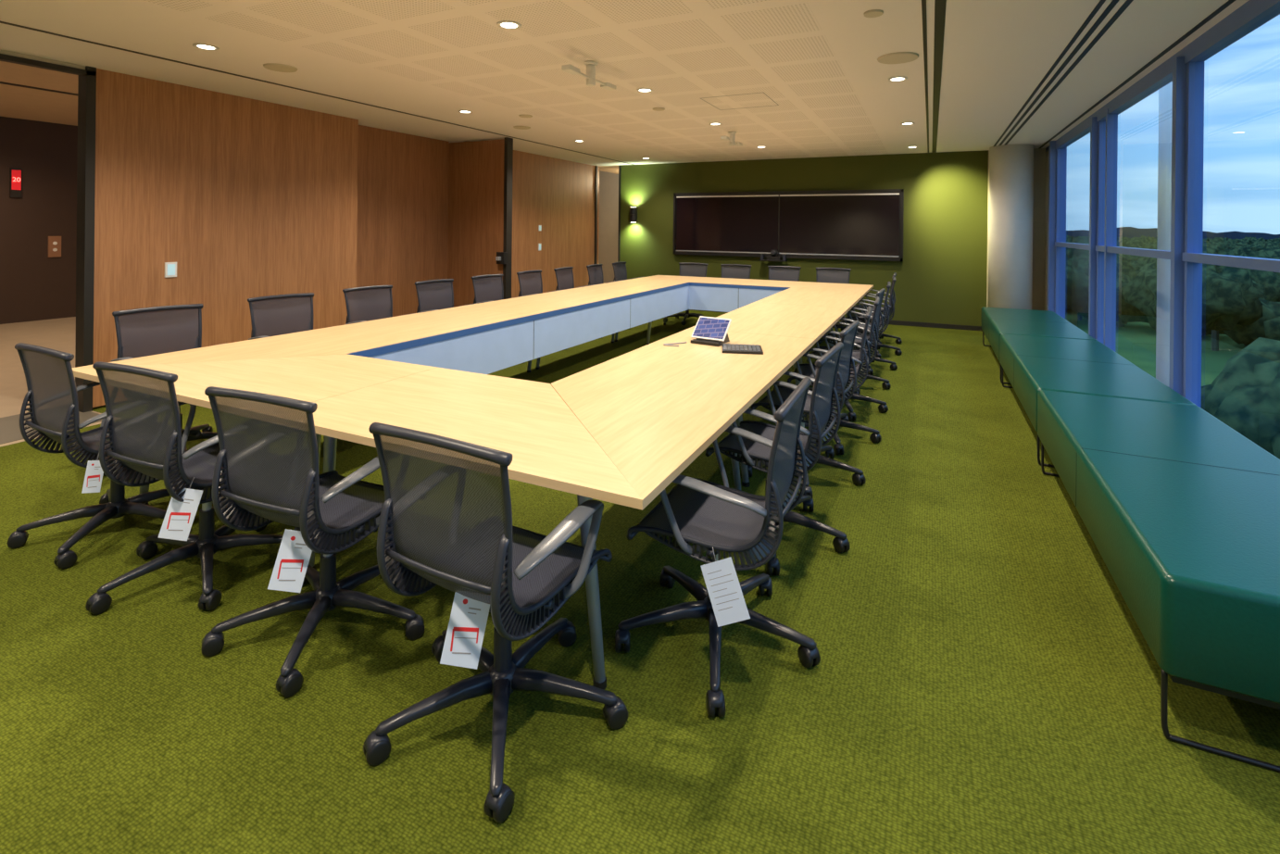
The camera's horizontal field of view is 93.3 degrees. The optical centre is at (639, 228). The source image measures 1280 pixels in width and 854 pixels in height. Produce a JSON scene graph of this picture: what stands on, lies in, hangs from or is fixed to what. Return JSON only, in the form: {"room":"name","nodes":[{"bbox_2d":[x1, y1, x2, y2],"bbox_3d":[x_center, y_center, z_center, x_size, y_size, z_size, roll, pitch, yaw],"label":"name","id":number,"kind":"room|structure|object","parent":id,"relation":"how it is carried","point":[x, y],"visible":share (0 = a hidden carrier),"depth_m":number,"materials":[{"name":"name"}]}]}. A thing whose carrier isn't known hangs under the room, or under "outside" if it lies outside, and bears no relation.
{"room":"conference room","nodes":[
{"label":"conference room","id":0,"kind":"room"},
{"bbox_2d":[0,116,77,324],"bbox_3d":[-8.690,-0.111,9.957,0.100,3.000,15.600,1,0,26],"label":"wall","id":1,"kind":"structure","parent":0,"point":[34,285],"depth_m":9.07,"materials":[{"name":"brown paint"}]},
{"bbox_2d":[9,167,22,197],"bbox_3d":[-9.141,-0.671,8.845,0.042,0.430,0.120,1,0,26],"label":"indicator","id":2,"kind":"object","parent":1,"relation":"attached to","point":[16,173],"visible":1,"depth_m":8.83,"materials":[{"name":"red plastic"}]},
{"bbox_2d":[48,236,61,257],"bbox_3d":[-8.963,0.276,9.248,0.030,0.320,0.150,1,0,26],"label":"button","id":3,"kind":"object","parent":1,"relation":"attached to","point":[54,242],"visible":1,"depth_m":9.24,"materials":[{"name":"orange metal"}]},
{"bbox_2d":[0,81,77,95],"bbox_3d":[-5.971,-1.580,8.655,0.100,0.005,15.600,1,0,26],"label":"trim","id":4,"kind":"structure","parent":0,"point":[8,83],"depth_m":6.84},
{"bbox_2d":[92,68,358,407],"bbox_3d":[-3.830,0.080,5.878,0.100,2.680,2.430,1,0,26],"label":"wall","id":5,"kind":"structure","parent":0,"point":[248,197],"depth_m":5.59,"materials":[{"name":"brown wood"}]},
{"bbox_2d":[75,65,96,412],"bbox_3d":[-4.365,0.084,4.755,0.130,2.700,0.060,1,0,26],"label":"trim","id":6,"kind":"structure","parent":5,"relation":"attached to","point":[86,83],"depth_m":4.73,"materials":[{"name":"black metal"}]},
{"bbox_2d":[164,262,176,277],"bbox_3d":[-4.074,0.357,5.245,0.015,0.130,0.090,1,0,26],"label":"light switch","id":7,"kind":"object","parent":5,"relation":"attached to","point":[170,268],"visible":1,"depth_m":5.24,"materials":[{"name":"white plastic"}]},
{"bbox_2d":[0,61,618,174],"bbox_3d":[-5.297,-1.476,8.330,7.600,0.400,15.600,1,0,26],"label":"ceiling","id":8,"kind":"structure","parent":0,"point":[17,102],"depth_m":7.30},
{"bbox_2d":[0,50,96,75],"bbox_3d":[-5.408,-1.392,2.511,0.090,0.370,5.020,1,0,26],"label":"trim","id":9,"kind":"structure","parent":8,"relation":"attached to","point":[5,56],"depth_m":4.48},
{"bbox_2d":[636,87,652,92],"bbox_3d":[0.041,-1.216,5.314,0.148,0.008,0.148,1,0,26],"label":"recessed light","id":10,"kind":"object","parent":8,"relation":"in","point":[641,90],"visible":1,"depth_m":5.31,"materials":[{"name":"white plastic"}]},
{"bbox_2d":[709,122,721,125],"bbox_3d":[0.871,-1.207,6.968,0.148,0.008,0.148,1,0,26],"label":"recessed light","id":11,"kind":"object","parent":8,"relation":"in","point":[713,123],"visible":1,"depth_m":6.95,"materials":[{"name":"white plastic"}]},
{"bbox_2d":[700,92,778,110],"bbox_3d":[0.957,-1.209,5.764,0.600,0.002,0.606,1,0,26],"label":"trim","id":12,"kind":"structure","parent":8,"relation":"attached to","point":[755,93],"depth_m":5.68,"materials":[{"name":"grey"}]},
{"bbox_2d":[887,76,907,81],"bbox_3d":[2.061,-1.194,4.830,0.148,0.008,0.148,1,0,26],"label":"recessed light","id":13,"kind":"object","parent":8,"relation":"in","point":[894,79],"visible":1,"depth_m":4.83,"materials":[{"name":"white plastic"}]},
{"bbox_2d":[900,122,914,125],"bbox_3d":[3.020,-1.184,6.821,0.148,0.008,0.148,1,0,26],"label":"recessed light","id":14,"kind":"object","parent":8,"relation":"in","point":[904,123],"visible":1,"depth_m":6.82,"materials":[{"name":"white plastic"}]},
{"bbox_2d":[356,125,449,316],"bbox_3d":[-3.110,0.087,7.835,0.300,2.680,1.820,1,0,26],"label":"wall","id":15,"kind":"structure","parent":0,"point":[402,235],"depth_m":7.91,"materials":[{"name":"brown wood"}]},
{"bbox_2d":[468,140,599,298],"bbox_3d":[-1.684,0.102,10.334,0.100,2.680,3.760,1,0,26],"label":"wall","id":16,"kind":"structure","parent":0,"point":[557,194],"depth_m":10.52,"materials":[{"name":"brown wood"}]},
{"bbox_2d":[447,137,513,307],"bbox_3d":[-2.327,0.106,8.446,1.180,2.700,0.240,1,0,26],"label":"door","id":17,"kind":"structure","parent":16,"relation":"in","point":[480,172],"depth_m":8.43,"materials":[{"name":"brown wood"}]},
{"bbox_2d":[538,243,541,250],"bbox_3d":[-1.691,0.312,10.192,0.015,0.120,0.080,1,0,26],"label":"light switch","id":18,"kind":"object","parent":16,"relation":"attached to","point":[539,244],"visible":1,"depth_m":10.18,"materials":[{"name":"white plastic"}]},
{"bbox_2d":[594,165,598,263],"bbox_3d":[-0.889,0.121,11.893,0.080,2.700,0.060,1,0,26],"label":"trim","id":19,"kind":"structure","parent":16,"relation":"attached to","point":[596,167],"depth_m":11.86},
{"bbox_2d":[598,170,618,283],"bbox_3d":[-2.693,-0.098,15.782,5.850,3.100,0.100,1,0,26],"label":"wall","id":20,"kind":"structure","parent":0,"point":[608,181],"depth_m":14.80,"materials":[{"name":"beige paint"}]},
{"bbox_2d":[0,0,1248,165],"bbox_3d":[-0.443,-1.275,4.526,7.950,0.100,12.960,1,0,26],"label":"ceiling","id":21,"kind":"structure","parent":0,"point":[817,60],"depth_m":4.45,"materials":[{"name":"beige tile"}]},
{"bbox_2d":[192,43,219,50],"bbox_3d":[-2.983,-1.247,4.151,0.148,0.008,0.148,1,0,26],"label":"recessed light","id":22,"kind":"object","parent":21,"relation":"in","point":[197,45],"visible":1,"depth_m":4.14,"materials":[{"name":"white plastic"}]},
{"bbox_2d":[263,62,297,72],"bbox_3d":[-2.785,-1.243,4.677,0.230,0.011,0.230,1,0,26],"label":"ceiling speaker","id":23,"kind":"object","parent":21,"relation":"attached to","point":[282,68],"depth_m":4.66},
{"bbox_2d":[0,21,634,164],"bbox_3d":[-2.916,-1.249,5.717,0.035,0.004,12.960,1,0,26],"label":"trim","id":24,"kind":"structure","parent":21,"relation":"attached to","point":[4,22],"depth_m":4.94,"materials":[{"name":"black metal"}]},
{"bbox_2d":[458,110,472,112],"bbox_3d":[-1.849,-1.236,6.391,0.148,0.008,0.148,1,0,26],"label":"recessed light","id":25,"kind":"object","parent":21,"relation":"in","point":[460,111],"visible":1,"depth_m":6.38,"materials":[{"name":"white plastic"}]},
{"bbox_2d":[496,20,521,29],"bbox_3d":[-0.788,-1.224,3.638,0.148,0.008,0.148,1,0,26],"label":"recessed light","id":26,"kind":"object","parent":21,"relation":"in","point":[505,24],"visible":1,"depth_m":3.63,"materials":[{"name":"white plastic"}]},
{"bbox_2d":[513,125,530,129],"bbox_3d":[-1.438,-1.229,7.358,0.209,0.011,0.209,1,0,26],"label":"ceiling speaker","id":27,"kind":"object","parent":21,"relation":"attached to","point":[515,127],"depth_m":7.31},
{"bbox_2d":[518,114,532,117],"bbox_3d":[-1.248,-1.227,6.601,0.146,0.011,0.146,1,0,26],"label":"ceiling speaker","id":28,"kind":"object","parent":21,"relation":"attached to","point":[521,116],"depth_m":6.57},
{"bbox_2d":[561,61,615,90],"bbox_3d":[-0.363,-1.138,4.454,0.099,0.169,0.680,1,0,26],"label":"spotlight","id":29,"kind":"object","parent":21,"relation":"attached to","point":[590,76],"depth_m":4.42,"materials":[{"name":"white metal"}]},
{"bbox_2d":[652,107,665,111],"bbox_3d":[0.190,-1.212,6.130,0.125,0.011,0.125,1,0,26],"label":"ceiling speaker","id":30,"kind":"object","parent":21,"relation":"attached to","point":[654,108],"depth_m":6.10},
{"bbox_2d":[720,131,741,146],"bbox_3d":[1.152,-1.122,7.553,0.099,0.169,0.680,1,0,26],"label":"microphone","id":31,"kind":"object","parent":21,"relation":"attached to","point":[732,134],"depth_m":7.52,"materials":[{"name":"white plastic"}]},
{"bbox_2d":[863,9,883,17],"bbox_3d":[1.304,-1.200,3.374,0.104,0.011,0.104,1,0,26],"label":"smoke detector","id":32,"kind":"object","parent":21,"relation":"attached to","point":[873,13],"depth_m":3.35,"materials":[{"name":"white plastic"}]},
{"bbox_2d":[877,51,918,63],"bbox_3d":[1.810,-1.195,4.240,0.271,0.011,0.271,1,0,26],"label":"ceiling speaker","id":33,"kind":"object","parent":21,"relation":"attached to","point":[898,57],"depth_m":4.21},
{"bbox_2d":[921,0,928,152],"bbox_3d":[1.656,-1.201,3.515,0.022,0.004,12.960,1,0,26],"label":"trim","id":34,"kind":"structure","parent":21,"relation":"attached to","point":[923,2],"depth_m":4.25,"materials":[{"name":"metal"}]},
{"bbox_2d":[931,0,946,152],"bbox_3d":[1.728,-1.200,3.481,0.055,0.004,12.960,1,0,26],"label":"trim","id":35,"kind":"structure","parent":21,"relation":"attached to","point":[939,5],"depth_m":4.23,"materials":[{"name":"black metal"}]},
{"bbox_2d":[993,0,1105,146],"bbox_3d":[2.417,-1.193,3.149,0.025,0.004,12.960,1,0,26],"label":"trim","id":36,"kind":"structure","parent":21,"relation":"attached to","point":[1098,6],"depth_m":4.17,"materials":[{"name":"black metal"}]},
{"bbox_2d":[998,0,1119,145],"bbox_3d":[2.471,-1.192,3.123,0.030,0.004,12.960,1,0,26],"label":"trim","id":37,"kind":"structure","parent":21,"relation":"attached to","point":[1113,3],"depth_m":4.17,"materials":[{"name":"black metal"}]},
{"bbox_2d":[1003,0,1133,145],"bbox_3d":[2.530,-1.192,3.094,0.030,0.004,12.960,1,0,26],"label":"trim","id":38,"kind":"structure","parent":21,"relation":"attached to","point":[1126,3],"depth_m":4.17,"materials":[{"name":"black metal"}]},
{"bbox_2d":[1039,0,1235,148],"bbox_3d":[2.958,-1.187,2.888,0.030,0.004,12.960,1,0,26],"label":"trim","id":39,"kind":"structure","parent":21,"relation":"attached to","point":[1229,2],"depth_m":4.17,"materials":[{"name":"black metal"}]},
{"bbox_2d":[0,310,1279,853],"bbox_3d":[-2.535,1.502,6.985,13.800,0.103,15.600,1,0,26],"label":"floor","id":40,"kind":"structure","parent":0,"point":[984,681],"depth_m":1.92,"materials":[{"name":"green carpet"}]},
{"bbox_2d":[6,342,201,569],"bbox_3d":[-2.507,0.989,2.947,0.730,0.929,0.706,1,0,27],"label":"office chair","id":41,"kind":"object","parent":40,"relation":"on","point":[52,395],"visible":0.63,"depth_m":2.73,"materials":[{"name":"plastic"}]},
{"bbox_2d":[81,452,103,493],"bbox_3d":[-2.304,1.027,2.552,0.073,0.170,0.036,1,0,-24],"label":"tag","id":42,"kind":"object","parent":41,"relation":"hanging from","point":[94,473],"visible":0.95,"depth_m":2.54,"materials":[{"name":"paper"}]},
{"bbox_2d":[103,303,228,475],"bbox_3d":[-2.954,0.984,3.833,0.706,0.929,0.718,1,0,32],"label":"office chair","id":43,"kind":"object","parent":40,"relation":"on","point":[144,332],"visible":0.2,"depth_m":3.98,"materials":[{"name":"fabric"}]},
{"bbox_2d":[85,361,283,614],"bbox_3d":[-1.877,0.995,2.587,0.686,0.929,0.734,1,0,23],"label":"office chair","id":44,"kind":"object","parent":40,"relation":"on","point":[143,421],"visible":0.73,"depth_m":2.38,"materials":[{"name":"fabric"}]},
{"bbox_2d":[158,476,202,540],"bbox_3d":[-1.744,1.070,2.301,0.134,0.220,0.058,1,0,-9],"label":"tag","id":45,"kind":"object","parent":44,"relation":"hanging from","point":[179,518],"visible":1,"depth_m":2.29,"materials":[{"name":"paper"}]},
{"bbox_2d":[247,292,333,339],"bbox_3d":[-2.595,0.988,4.581,0.706,0.929,0.718,1,0,34],"label":"office chair","id":46,"kind":"object","parent":40,"relation":"on","point":[290,313],"visible":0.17,"depth_m":4.75,"materials":[{"name":"fabric"}]},
{"bbox_2d":[201,386,424,697],"bbox_3d":[-1.130,1.003,2.261,0.727,0.929,0.698,1,0,22],"label":"office chair","id":47,"kind":"object","parent":40,"relation":"on","point":[267,462],"visible":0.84,"depth_m":2.04,"materials":[{"name":"fabric"}]},
{"bbox_2d":[267,528,312,592],"bbox_3d":[-1.140,1.076,1.988,0.134,0.220,0.058,1,0,-9],"label":"tag","id":48,"kind":"object","parent":47,"relation":"hanging from","point":[292,561],"visible":0.87,"depth_m":1.98,"materials":[{"name":"paper"}]},
{"bbox_2d":[342,285,414,325],"bbox_3d":[-2.233,0.992,5.329,0.706,0.929,0.718,1,0,31],"label":"office chair","id":49,"kind":"object","parent":40,"relation":"on","point":[375,302],"visible":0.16,"depth_m":5.49,"materials":[{"name":"fabric"}]},
{"bbox_2d":[414,278,473,313],"bbox_3d":[-1.877,0.995,6.067,0.706,0.929,0.718,1,0,29],"label":"office chair","id":50,"kind":"object","parent":40,"relation":"on","point":[432,294],"visible":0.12,"depth_m":6.22,"materials":[{"name":"fabric"}]},
{"bbox_2d":[72,275,873,689],"bbox_3d":[0.146,1.112,5.662,3.228,0.740,7.358,1,0,26],"label":"conference table","id":51,"kind":"object","parent":40,"relation":"on","point":[620,430],"visible":0.77,"depth_m":3.01,"materials":[{"name":"beige wood"}]},
{"bbox_2d":[663,341,686,346],"bbox_3d":[0.224,0.737,3.870,0.106,0.008,0.149,1,0,26],"label":"power cable","id":52,"kind":"object","parent":51,"relation":"on","point":[671,344],"visible":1,"depth_m":3.85,"materials":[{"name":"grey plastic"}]},
{"bbox_2d":[690,315,731,346],"bbox_3d":[0.470,0.667,3.949,0.230,0.156,0.210,1,0,34],"label":"tablet","id":53,"kind":"object","parent":51,"relation":"on","point":[709,331],"visible":0.98,"depth_m":3.92,"materials":[{"name":"blue glass"}]},
{"bbox_2d":[722,343,763,354],"bbox_3d":[0.625,0.737,3.703,0.240,0.019,0.220,1,0,8],"label":"keyboard","id":54,"kind":"object","parent":51,"relation":"on","point":[728,348],"visible":1,"depth_m":3.65,"materials":[{"name":"black plastic"}]},
{"bbox_2d":[363,422,627,823],"bbox_3d":[-0.404,1.011,1.870,0.728,0.929,0.713,1,0,28],"label":"office chair","id":55,"kind":"object","parent":40,"relation":"on","point":[445,517],"visible":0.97,"depth_m":1.66,"materials":[{"name":"plastic"}]},
{"bbox_2d":[439,591,489,669],"bbox_3d":[-0.471,1.073,1.647,0.129,0.219,0.058,1,0,-2],"label":"tag","id":56,"kind":"object","parent":55,"relation":"hanging from","point":[467,624],"visible":0.85,"depth_m":1.64,"materials":[{"name":"paper"}]},
{"bbox_2d":[471,274,524,363],"bbox_3d":[-1.521,0.999,6.806,0.706,0.929,0.718,1,0,30],"label":"office chair","id":57,"kind":"object","parent":40,"relation":"on","point":[488,287],"visible":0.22,"depth_m":6.97,"materials":[{"name":"fabric"}]},
{"bbox_2d":[516,269,567,349],"bbox_3d":[-1.160,1.003,7.554,0.706,0.929,0.718,1,0,27],"label":"office chair","id":58,"kind":"object","parent":40,"relation":"on","point":[531,282],"visible":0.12,"depth_m":7.70,"materials":[{"name":"fabric"}]},
{"bbox_2d":[553,266,602,338],"bbox_3d":[-0.801,1.007,8.294,0.706,0.929,0.718,1,0,22],"label":"office chair","id":59,"kind":"object","parent":40,"relation":"on","point":[564,275],"visible":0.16,"depth_m":8.44,"materials":[{"name":"fabric"}]},
{"bbox_2d":[586,263,630,328],"bbox_3d":[-0.433,1.011,9.059,0.706,0.929,0.718,1,0,23],"label":"office chair","id":60,"kind":"object","parent":40,"relation":"on","point":[595,270],"visible":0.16,"depth_m":9.21,"materials":[{"name":"fabric"}]},
{"bbox_2d":[612,261,641,281],"bbox_3d":[-0.086,1.014,9.780,0.706,0.929,0.718,1,0,23],"label":"office chair","id":61,"kind":"object","parent":40,"relation":"on","point":[619,268],"visible":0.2,"depth_m":9.94,"materials":[{"name":"fabric"}]},
{"bbox_2d":[663,262,708,325],"bbox_3d":[0.772,1.023,9.623,0.705,0.929,0.733,1,0,24],"label":"office chair","id":62,"kind":"object","parent":40,"relation":"on","point":[686,269],"visible":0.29,"depth_m":9.85,"materials":[{"name":"fabric"}]},
{"bbox_2d":[614,376,820,717],"bbox_3d":[0.275,1.018,2.159,0.703,0.929,0.708,1,0,8],"label":"office chair","id":63,"kind":"object","parent":40,"relation":"on","point":[707,515],"visible":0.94,"depth_m":2.08,"materials":[{"name":"fabric"}]},
{"bbox_2d":[700,547,750,627],"bbox_3d":[0.262,1.116,1.866,0.062,0.202,0.160,1,0,-36],"label":"tag","id":64,"kind":"object","parent":63,"relation":"hanging from","point":[725,594],"visible":1,"depth_m":1.86,"materials":[{"name":"paper"}]},
{"bbox_2d":[720,263,751,278],"bbox_3d":[1.411,1.030,9.314,0.705,0.929,0.733,1,0,26],"label":"office chair","id":65,"kind":"object","parent":40,"relation":"on","point":[728,270],"visible":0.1,"depth_m":9.58,"materials":[{"name":"fabric"}]},
{"bbox_2d":[705,341,850,576],"bbox_3d":[0.635,1.022,2.906,0.703,0.929,0.708,1,0,12],"label":"office chair","id":66,"kind":"object","parent":40,"relation":"on","point":[755,455],"visible":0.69,"depth_m":2.80,"materials":[{"name":"fabric"}]},
{"bbox_2d":[768,265,800,281],"bbox_3d":[2.086,1.037,8.988,0.705,0.929,0.733,1,0,28],"label":"office chair","id":67,"kind":"object","parent":40,"relation":"on","point":[775,272],"visible":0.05,"depth_m":9.25,"materials":[{"name":"fabric"}]},
{"bbox_2d":[747,320,865,498],"bbox_3d":[0.981,1.025,3.639,0.703,0.929,0.708,1,0,11],"label":"office chair","id":68,"kind":"object","parent":40,"relation":"on","point":[780,394],"visible":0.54,"depth_m":3.55,"materials":[{"name":"fabric"}]},
{"bbox_2d":[815,267,850,330],"bbox_3d":[2.744,1.044,8.672,0.705,0.929,0.733,1,0,26],"label":"office chair","id":69,"kind":"object","parent":40,"relation":"on","point":[833,275],"visible":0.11,"depth_m":8.93,"materials":[{"name":"fabric"}]},
{"bbox_2d":[787,306,881,454],"bbox_3d":[1.343,1.029,4.309,0.703,0.929,0.708,1,0,5],"label":"office chair","id":70,"kind":"object","parent":40,"relation":"on","point":[809,370],"visible":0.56,"depth_m":4.20,"materials":[{"name":"fabric"}]},
{"bbox_2d":[806,296,888,421],"bbox_3d":[1.677,1.033,5.014,0.703,0.929,0.708,1,0,5],"label":"office chair","id":71,"kind":"object","parent":40,"relation":"on","point":[883,407],"visible":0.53,"depth_m":4.90,"materials":[{"name":"fabric"}]},
{"bbox_2d":[818,288,890,393],"bbox_3d":[2.008,1.036,5.763,0.703,0.929,0.708,1,0,10],"label":"office chair","id":72,"kind":"object","parent":40,"relation":"on","point":[885,385],"visible":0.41,"depth_m":5.66,"materials":[{"name":"fabric"}]},
{"bbox_2d":[834,281,897,375],"bbox_3d":[2.395,1.040,6.521,0.703,0.929,0.708,1,0,6],"label":"office chair","id":73,"kind":"object","parent":40,"relation":"on","point":[893,367],"visible":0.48,"depth_m":6.41,"materials":[{"name":"fabric"}]},
{"bbox_2d":[846,276,902,358],"bbox_3d":[2.773,1.044,7.283,0.703,0.929,0.708,1,0,4],"label":"office chair","id":74,"kind":"object","parent":40,"relation":"on","point":[861,319],"visible":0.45,"depth_m":7.17,"materials":[{"name":"fabric"}]},
{"bbox_2d":[851,272,902,344],"bbox_3d":[3.091,1.048,8.017,0.703,0.929,0.708,1,0,7],"label":"office chair","id":75,"kind":"object","parent":40,"relation":"on","point":[898,341],"visible":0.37,"depth_m":7.93,"materials":[{"name":"fabric"}]},
{"bbox_2d":[987,143,1033,309],"bbox_3d":[5.269,0.185,8.594,0.539,2.700,0.539,1,0,26],"label":"round column","id":76,"kind":"structure","parent":40,"relation":"on","point":[1010,208],"depth_m":8.37,"materials":[{"name":"white paint"}]},
{"bbox_2d":[981,306,1279,772],"bbox_3d":[3.348,1.264,4.663,0.791,0.499,6.892,1,0,26],"label":"upholstered bench","id":77,"kind":"object","parent":40,"relation":"on","point":[1181,508],"visible":1,"depth_m":2.29,"materials":[{"name":"teal leather"}]},
{"bbox_2d":[619,150,988,326],"bbox_3d":[2.425,0.155,10.397,6.170,2.700,0.120,1,0,26],"label":"wall","id":78,"kind":"structure","parent":0,"point":[941,277],"depth_m":9.61,"materials":[{"name":"green paint"}]},
{"bbox_2d":[617,164,621,262],"bbox_3d":[-0.372,0.126,11.744,0.040,2.700,0.140,1,0,26],"label":"trim","id":79,"kind":"structure","parent":78,"relation":"attached to","point":[620,166],"depth_m":11.68,"materials":[{"name":"black metal"}]},
{"bbox_2d":[629,207,637,222],"bbox_3d":[-0.121,-0.261,11.473,0.129,0.288,0.154,1,0,26],"label":"wall sconce","id":80,"kind":"object","parent":78,"relation":"attached to","point":[633,210],"visible":1,"depth_m":11.41,"materials":[{"name":"black plastic"}]},
{"bbox_2d":[672,188,903,261],"bbox_3d":[2.377,-0.070,10.316,3.890,1.130,0.070,1,0,26],"label":"wall screen","id":81,"kind":"object","parent":78,"relation":"attached to","point":[831,224],"visible":0.99,"depth_m":10.19,"materials":[{"name":"black plastic"}]},
{"bbox_2d":[759,250,787,261],"bbox_3d":[2.261,0.456,10.235,0.440,0.185,0.169,1,0,26],"label":"camera","id":82,"kind":"object","parent":81,"relation":"attached to","point":[773,253],"visible":1,"depth_m":10.19,"materials":[{"name":"black plastic"}]},
{"bbox_2d":[689,309,982,331],"bbox_3d":[2.382,1.470,10.336,6.170,0.070,0.015,1,0,26],"label":"baseboard","id":83,"kind":"structure","parent":78,"relation":"attached to","point":[892,322],"depth_m":9.31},
{"bbox_2d":[986,148,1045,310],"bbox_3d":[5.592,0.189,8.872,0.860,2.700,0.120,1,0,26],"label":"wall","id":84,"kind":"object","parent":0,"point":[1039,154],"depth_m":8.73,"materials":[{"name":"grey paint"}]},
{"bbox_2d":[1043,140,1066,318],"bbox_3d":[5.694,0.190,8.323,0.200,2.700,0.780,1,0,26],"label":"window frame","id":85,"kind":"structure","parent":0,"point":[1050,155],"depth_m":8.00,"materials":[{"name":"metal"}]},
{"bbox_2d":[1045,0,1279,151],"bbox_3d":[3.102,-1.207,2.819,0.160,0.160,12.960,1,0,26],"label":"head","id":86,"kind":"object","parent":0,"point":[1249,5],"depth_m":3.97},
{"bbox_3d":[3.083,1.412,2.815,0.140,0.400,12.960,1,0,26],"label":"wall","id":87,"kind":"structure","parent":0,"visible":0},
{"bbox_2d":[1054,116,1098,338],"bbox_3d":[5.042,0.063,6.989,0.140,2.340,2.200,1,0,26],"label":"window","id":88,"kind":"structure","parent":87,"relation":"in","point":[1092,127],"depth_m":6.07,"materials":[{"name":"metal"}]},
{"bbox_2d":[1095,56,1204,407],"bbox_3d":[4.066,0.053,4.962,0.140,2.340,2.300,1,0,26],"label":"window","id":89,"kind":"structure","parent":87,"relation":"in","point":[1107,248],"depth_m":4.23,"materials":[{"name":"metal"}]},
{"bbox_2d":[1182,0,1279,405],"bbox_3d":[3.042,0.042,2.836,0.140,2.340,2.420,1,0,26],"label":"window","id":90,"kind":"structure","parent":87,"relation":"in","point":[1267,9],"depth_m":3.88,"materials":[{"name":"metal"}]},
{"label":"outside","id":91,"kind":"structure","parent":0,"visible":0},
{"bbox_2d":[1066,226,1279,239],"bbox_3d":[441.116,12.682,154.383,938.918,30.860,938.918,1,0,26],"label":"hills","id":92,"kind":"structure","parent":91,"point":[1126,232],"depth_m":609.00,"materials":[{"name":"green plant"}]},
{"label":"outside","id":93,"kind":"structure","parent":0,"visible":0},
{"bbox_2d":[1155,81,1172,387],"bbox_3d":[5.923,1.542,6.685,0.318,12.000,0.318,1,0,26],"label":"column","id":94,"kind":"structure","parent":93,"point":[1165,94],"depth_m":6.66,"materials":[{"name":"white paint"}]},
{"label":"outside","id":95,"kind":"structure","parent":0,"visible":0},
{"bbox_2d":[1065,309,1245,386],"bbox_3d":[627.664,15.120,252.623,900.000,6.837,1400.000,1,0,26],"label":"ground","id":96,"kind":"structure","parent":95,"point":[1135,342],"depth_m":42.10,"materials":[{"name":"green plant"}]},
{"bbox_2d":[1065,235,1279,459],"bbox_3d":[215.248,10.003,73.062,311.430,15.808,309.149,1,0,26],"label":"trees","id":97,"kind":"object","parent":96,"relation":"on","point":[1243,305],"visible":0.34,"depth_m":39.87,"materials":[{"name":"green plant"}]}
]}

